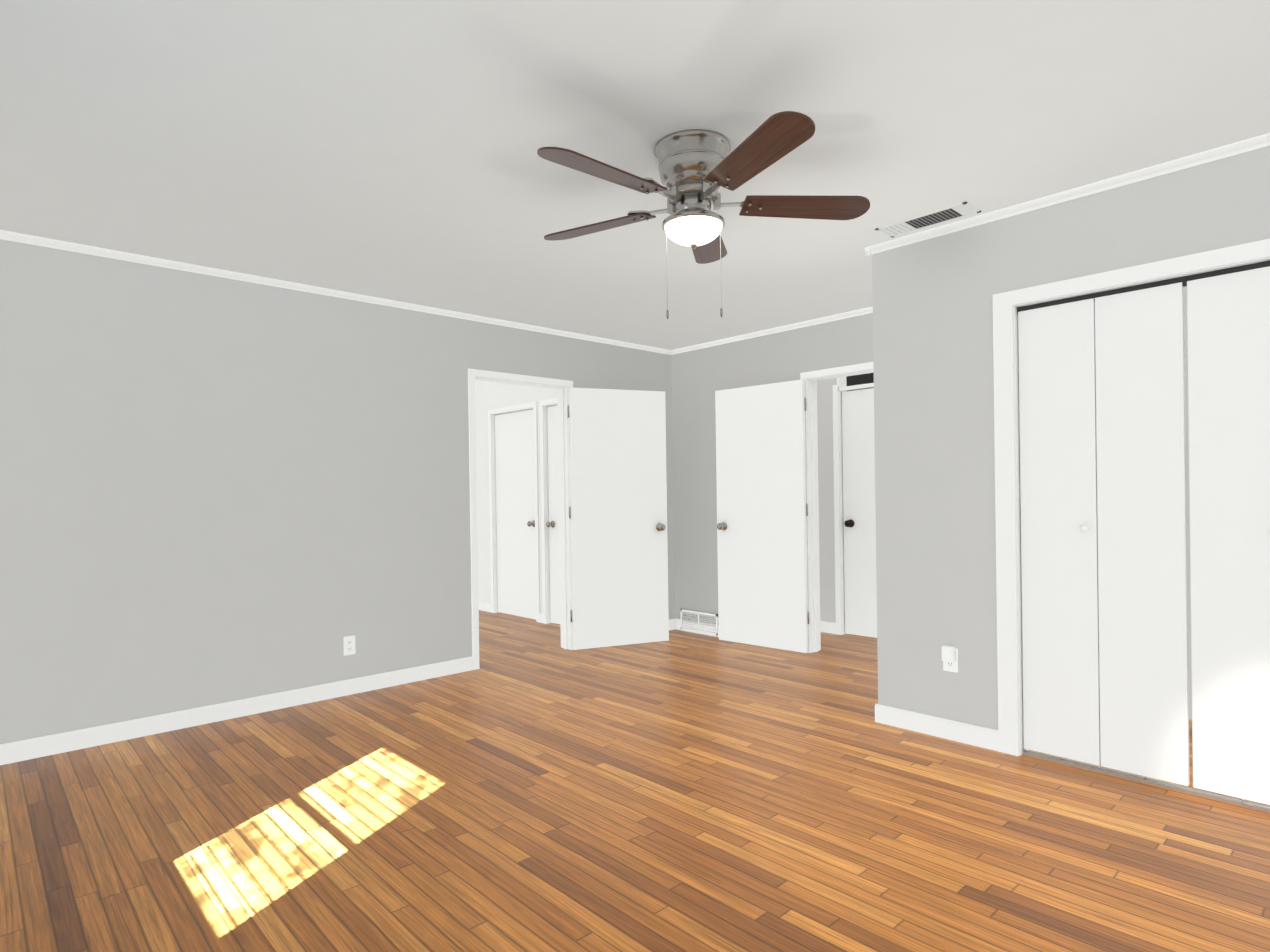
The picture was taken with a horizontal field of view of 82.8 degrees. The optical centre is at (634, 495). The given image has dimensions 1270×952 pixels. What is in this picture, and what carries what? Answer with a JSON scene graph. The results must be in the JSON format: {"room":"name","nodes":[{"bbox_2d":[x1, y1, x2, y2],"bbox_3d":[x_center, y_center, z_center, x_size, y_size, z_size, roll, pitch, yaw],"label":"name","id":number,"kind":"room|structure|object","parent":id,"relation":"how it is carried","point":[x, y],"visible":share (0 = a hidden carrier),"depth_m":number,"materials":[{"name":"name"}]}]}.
{"room":"empty bedroom","nodes":[
{"label":"empty bedroom","id":0,"kind":"room"},
{"bbox_2d":[0,239,675,743],"bbox_3d":[-1.554,-0.018,4.692,5.010,2.462,0.120,-1,0,-43],"label":"wall","id":1,"kind":"structure","parent":0,"point":[216,490],"depth_m":3.95,"materials":[{"name":"grey paint"}]},
{"bbox_2d":[0,656,472,764],"bbox_3d":[-2.168,1.178,4.015,2.858,0.093,0.013,-1,0,-43],"label":"baseboard","id":2,"kind":"structure","parent":1,"relation":"attached to","point":[53,744],"depth_m":3.90,"materials":[{"name":"white wood"}]},
{"bbox_2d":[0,230,671,354],"bbox_3d":[-1.457,-1.232,4.695,4.888,0.037,0.028,-1,0,-43],"label":"crown molding","id":3,"kind":"structure","parent":1,"relation":"attached to","point":[4,235],"depth_m":4.16,"materials":[{"name":"white wood"}]},
{"bbox_2d":[343,635,355,655],"bbox_3d":[-1.749,0.917,4.413,0.070,0.115,0.008,-1,0,-43],"label":"electrical outlet","id":4,"kind":"object","parent":1,"relation":"attached to","point":[349,645],"visible":1,"depth_m":4.41,"materials":[{"name":"white plastic"}]},
{"bbox_2d":[468,368,572,669],"bbox_3d":[-0.850,0.157,5.348,0.914,2.087,0.150,-1,0,-43],"label":"door frame","id":5,"kind":"structure","parent":1,"relation":"attached to","point":[562,387],"depth_m":5.57,"materials":[{"name":"white wood"}]},
{"bbox_2d":[568,387,668,649],"bbox_3d":[-0.105,0.170,5.693,0.767,2.020,0.369,-1,0,-43],"label":"door","id":6,"kind":"structure","parent":1,"relation":"in","point":[618,516],"depth_m":5.68,"materials":[{"name":"white wood"}]},
{"bbox_2d":[669,619,675,629],"bbox_3d":[-0.058,1.140,5.986,1.088,0.093,0.013,-1,0,-43],"label":"baseboard","id":7,"kind":"structure","parent":1,"relation":"attached to","point":[672,622],"depth_m":6.34,"materials":[{"name":"white wood"}]},
{"bbox_2d":[475,380,556,612],"bbox_3d":[-1.084,-0.033,7.082,0.120,2.462,2.730,-1,0,-43],"label":"wall","id":8,"kind":"structure","parent":0,"point":[491,395],"depth_m":7.42,"materials":[{"name":"white paint"}]},
{"bbox_2d":[478,601,490,611],"bbox_3d":[-1.721,1.159,7.689,0.013,0.093,0.713,-1,0,-43],"label":"baseboard","id":9,"kind":"structure","parent":8,"relation":"attached to","point":[483,606],"depth_m":7.52,"materials":[{"name":"white wood"}]},
{"bbox_2d":[495,409,535,618],"bbox_3d":[-1.163,0.180,7.152,0.175,2.020,0.740,-1,0,-43],"label":"hall door","id":10,"kind":"structure","parent":8,"relation":"in","point":[515,509],"depth_m":7.15,"materials":[{"name":"white wood"}]},
{"bbox_2d":[546,405,559,623],"bbox_3d":[-0.546,0.174,6.492,0.175,2.020,0.740,-1,0,-43],"label":"hall door","id":11,"kind":"structure","parent":8,"relation":"in","point":[552,524],"depth_m":6.69,"materials":[{"name":"white wood"}]},
{"bbox_2d":[488,377,873,634],"bbox_3d":[0.447,-0.054,6.435,1.505,2.462,4.099,-1,0,-43],"label":"trim","id":12,"kind":"structure","parent":8,"relation":"attached to","point":[840,387],"depth_m":6.74,"materials":[{"name":"white wood"}]},
{"bbox_2d":[0,610,1269,951],"bbox_3d":[-0.121,1.243,4.266,6.650,0.100,8.300,-1,0,-43],"label":"floor","id":13,"kind":"structure","parent":0,"point":[530,784],"depth_m":2.58,"materials":[{"name":"brown wood"}]},
{"bbox_2d":[0,0,1269,349],"bbox_3d":[-0.159,-1.319,4.258,6.650,0.100,8.300,-1,0,-43],"label":"ceiling","id":14,"kind":"structure","parent":0,"point":[382,148],"depth_m":2.46,"materials":[{"name":"paint"}]},
{"bbox_2d":[537,111,869,318],"bbox_3d":[0.172,-0.958,2.598,1.225,0.621,1.272,-1,0,-43],"label":"fan","id":15,"kind":"object","parent":14,"relation":"hanging from","point":[697,168],"visible":1,"depth_m":2.54,"materials":[{"name":"brown wood"}]},
{"bbox_2d":[875,202,980,237],"bbox_3d":[1.362,-1.286,3.366,0.165,0.004,0.430,-1,0,-43],"label":"ceiling vent","id":16,"kind":"object","parent":14,"relation":"in","point":[946,214],"visible":1,"depth_m":3.35,"materials":[{"name":"metal"}]},
{"bbox_2d":[672,314,867,618],"bbox_3d":[2.146,-0.073,4.529,0.120,2.462,5.410,-1,0,-43],"label":"wall","id":17,"kind":"structure","parent":0,"point":[781,356],"depth_m":6.07,"materials":[{"name":"grey paint"}]},
{"bbox_2d":[676,619,718,636],"bbox_3d":[0.810,1.127,5.884,0.013,0.093,1.348,-1,0,-43],"label":"baseboard","id":18,"kind":"structure","parent":17,"relation":"attached to","point":[678,627],"depth_m":6.19,"materials":[{"name":"white wood"}]},
{"bbox_2d":[680,609,718,634],"bbox_3d":[0.548,1.078,6.159,0.020,0.173,0.420,-1,0,-43],"label":"air vent","id":19,"kind":"object","parent":17,"relation":"in","point":[699,617],"visible":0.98,"depth_m":6.15,"materials":[{"name":"grey metal"}]},
{"bbox_2d":[715,379,808,652],"bbox_3d":[0.953,0.154,5.575,0.174,2.020,0.804,-1,0,-43],"label":"door","id":20,"kind":"structure","parent":17,"relation":"in","point":[762,509],"depth_m":5.55,"materials":[{"name":"white wood"}]},
{"bbox_2d":[672,306,872,354],"bbox_3d":[1.190,-1.274,5.421,0.028,0.037,2.520,-1,0,-43],"label":"crown molding","id":21,"kind":"structure","parent":17,"relation":"attached to","point":[868,310],"depth_m":5.51,"materials":[{"name":"white wood"}]},
{"bbox_2d":[800,362,873,652],"bbox_3d":[1.630,0.120,5.085,0.150,2.087,0.954,-1,0,-43],"label":"door frame","id":22,"kind":"structure","parent":17,"relation":"attached to","point":[811,378],"depth_m":5.37,"materials":[{"name":"white wood"}]},
{"bbox_2d":[817,378,836,622],"bbox_3d":[1.669,-0.070,5.678,0.752,2.462,2.740,-1,0,-43],"label":"wall","id":23,"kind":"structure","parent":0,"point":[826,497],"depth_m":6.11,"materials":[{"name":"grey paint"}]},
{"bbox_2d":[820,621,835,633],"bbox_3d":[1.353,1.117,6.405,0.013,0.093,0.988,-1,0,-43],"label":"baseboard","id":24,"kind":"structure","parent":23,"relation":"attached to","point":[827,627],"depth_m":6.09,"materials":[{"name":"white wood"}]},
{"bbox_2d":[842,388,876,637],"bbox_3d":[2.031,0.138,5.740,0.175,2.020,0.813,-1,0,-43],"label":"bathroom door","id":25,"kind":"structure","parent":23,"relation":"in","point":[859,512],"depth_m":5.91,"materials":[{"name":"white wood"}]},
{"bbox_2d":[846,373,873,390],"bbox_3d":[2.278,-0.080,5.973,0.540,2.462,0.920,-1,0,-43],"label":"wall","id":26,"kind":"structure","parent":0,"point":[867,378],"depth_m":6.28,"materials":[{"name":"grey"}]},
{"bbox_2d":[868,146,1269,729],"bbox_3d":[2.181,-0.068,2.824,0.120,2.462,2.610,-1,0,-43],"label":"wall","id":27,"kind":"structure","parent":0,"point":[930,324],"depth_m":3.42,"materials":[{"name":"grey paint"}]},
{"bbox_2d":[875,704,879,722],"bbox_3d":[1.671,1.120,4.130,1.151,0.093,0.013,-1,0,-43],"label":"baseboard","id":28,"kind":"structure","parent":27,"relation":"attached to","point":[877,706],"depth_m":3.73,"materials":[{"name":"white wood"}]},
{"bbox_2d":[880,705,998,751],"bbox_3d":[1.475,1.125,3.507,0.013,0.093,0.569,-1,0,-43],"label":"baseboard","id":29,"kind":"structure","parent":27,"relation":"attached to","point":[970,734],"depth_m":3.49,"materials":[{"name":"white wood"}]},
{"bbox_2d":[942,645,957,672],"bbox_3d":[1.502,0.782,3.447,0.046,0.124,0.070,-1,0,-43],"label":"electrical outlet","id":30,"kind":"object","parent":27,"relation":"attached to","point":[950,658],"visible":1,"depth_m":3.44,"materials":[{"name":"white plastic"}]},
{"bbox_2d":[864,133,1269,255],"bbox_3d":[2.089,-1.279,2.791,0.028,0.037,2.608,-1,0,-43],"label":"crown molding","id":31,"kind":"structure","parent":27,"relation":"attached to","point":[1226,151],"depth_m":3.01,"materials":[{"name":"white wood"}]},
{"bbox_2d":[993,239,1269,755],"bbox_3d":[2.173,0.120,2.826,0.135,2.088,1.396,-1,0,-43],"label":"trim","id":32,"kind":"structure","parent":27,"relation":"attached to","point":[1008,525],"depth_m":3.24,"materials":[{"name":"white wood"}]},
{"bbox_2d":[1017,260,1269,812],"bbox_3d":[2.165,0.154,2.818,0.042,2.020,1.220,-1,0,-43],"label":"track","id":33,"kind":"object","parent":27,"relation":"attached to","point":[1192,791],"visible":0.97,"depth_m":2.90,"materials":[{"name":"silver metal"}]},
{"bbox_2d":[1018,298,1099,765],"bbox_3d":[1.848,0.165,3.137,0.065,1.992,0.313,-1,0,-43],"label":"closet door","id":34,"kind":"structure","parent":33,"relation":"hanging from","point":[1059,529],"depth_m":3.13,"materials":[{"name":"white wood"}]},
{"bbox_2d":[1095,282,1189,785],"bbox_3d":[2.058,0.163,2.932,0.030,1.992,0.298,-1,0,-43],"label":"closet door","id":35,"kind":"structure","parent":33,"relation":"hanging from","point":[1142,528],"depth_m":2.91,"materials":[{"name":"white wood"}]},
{"bbox_2d":[1187,266,1269,804],"bbox_3d":[2.266,0.161,2.689,0.065,1.992,0.313,-1,0,-43],"label":"closet door","id":36,"kind":"structure","parent":33,"relation":"hanging from","point":[1228,329],"depth_m":2.71,"materials":[{"name":"white wood"}]}
]}

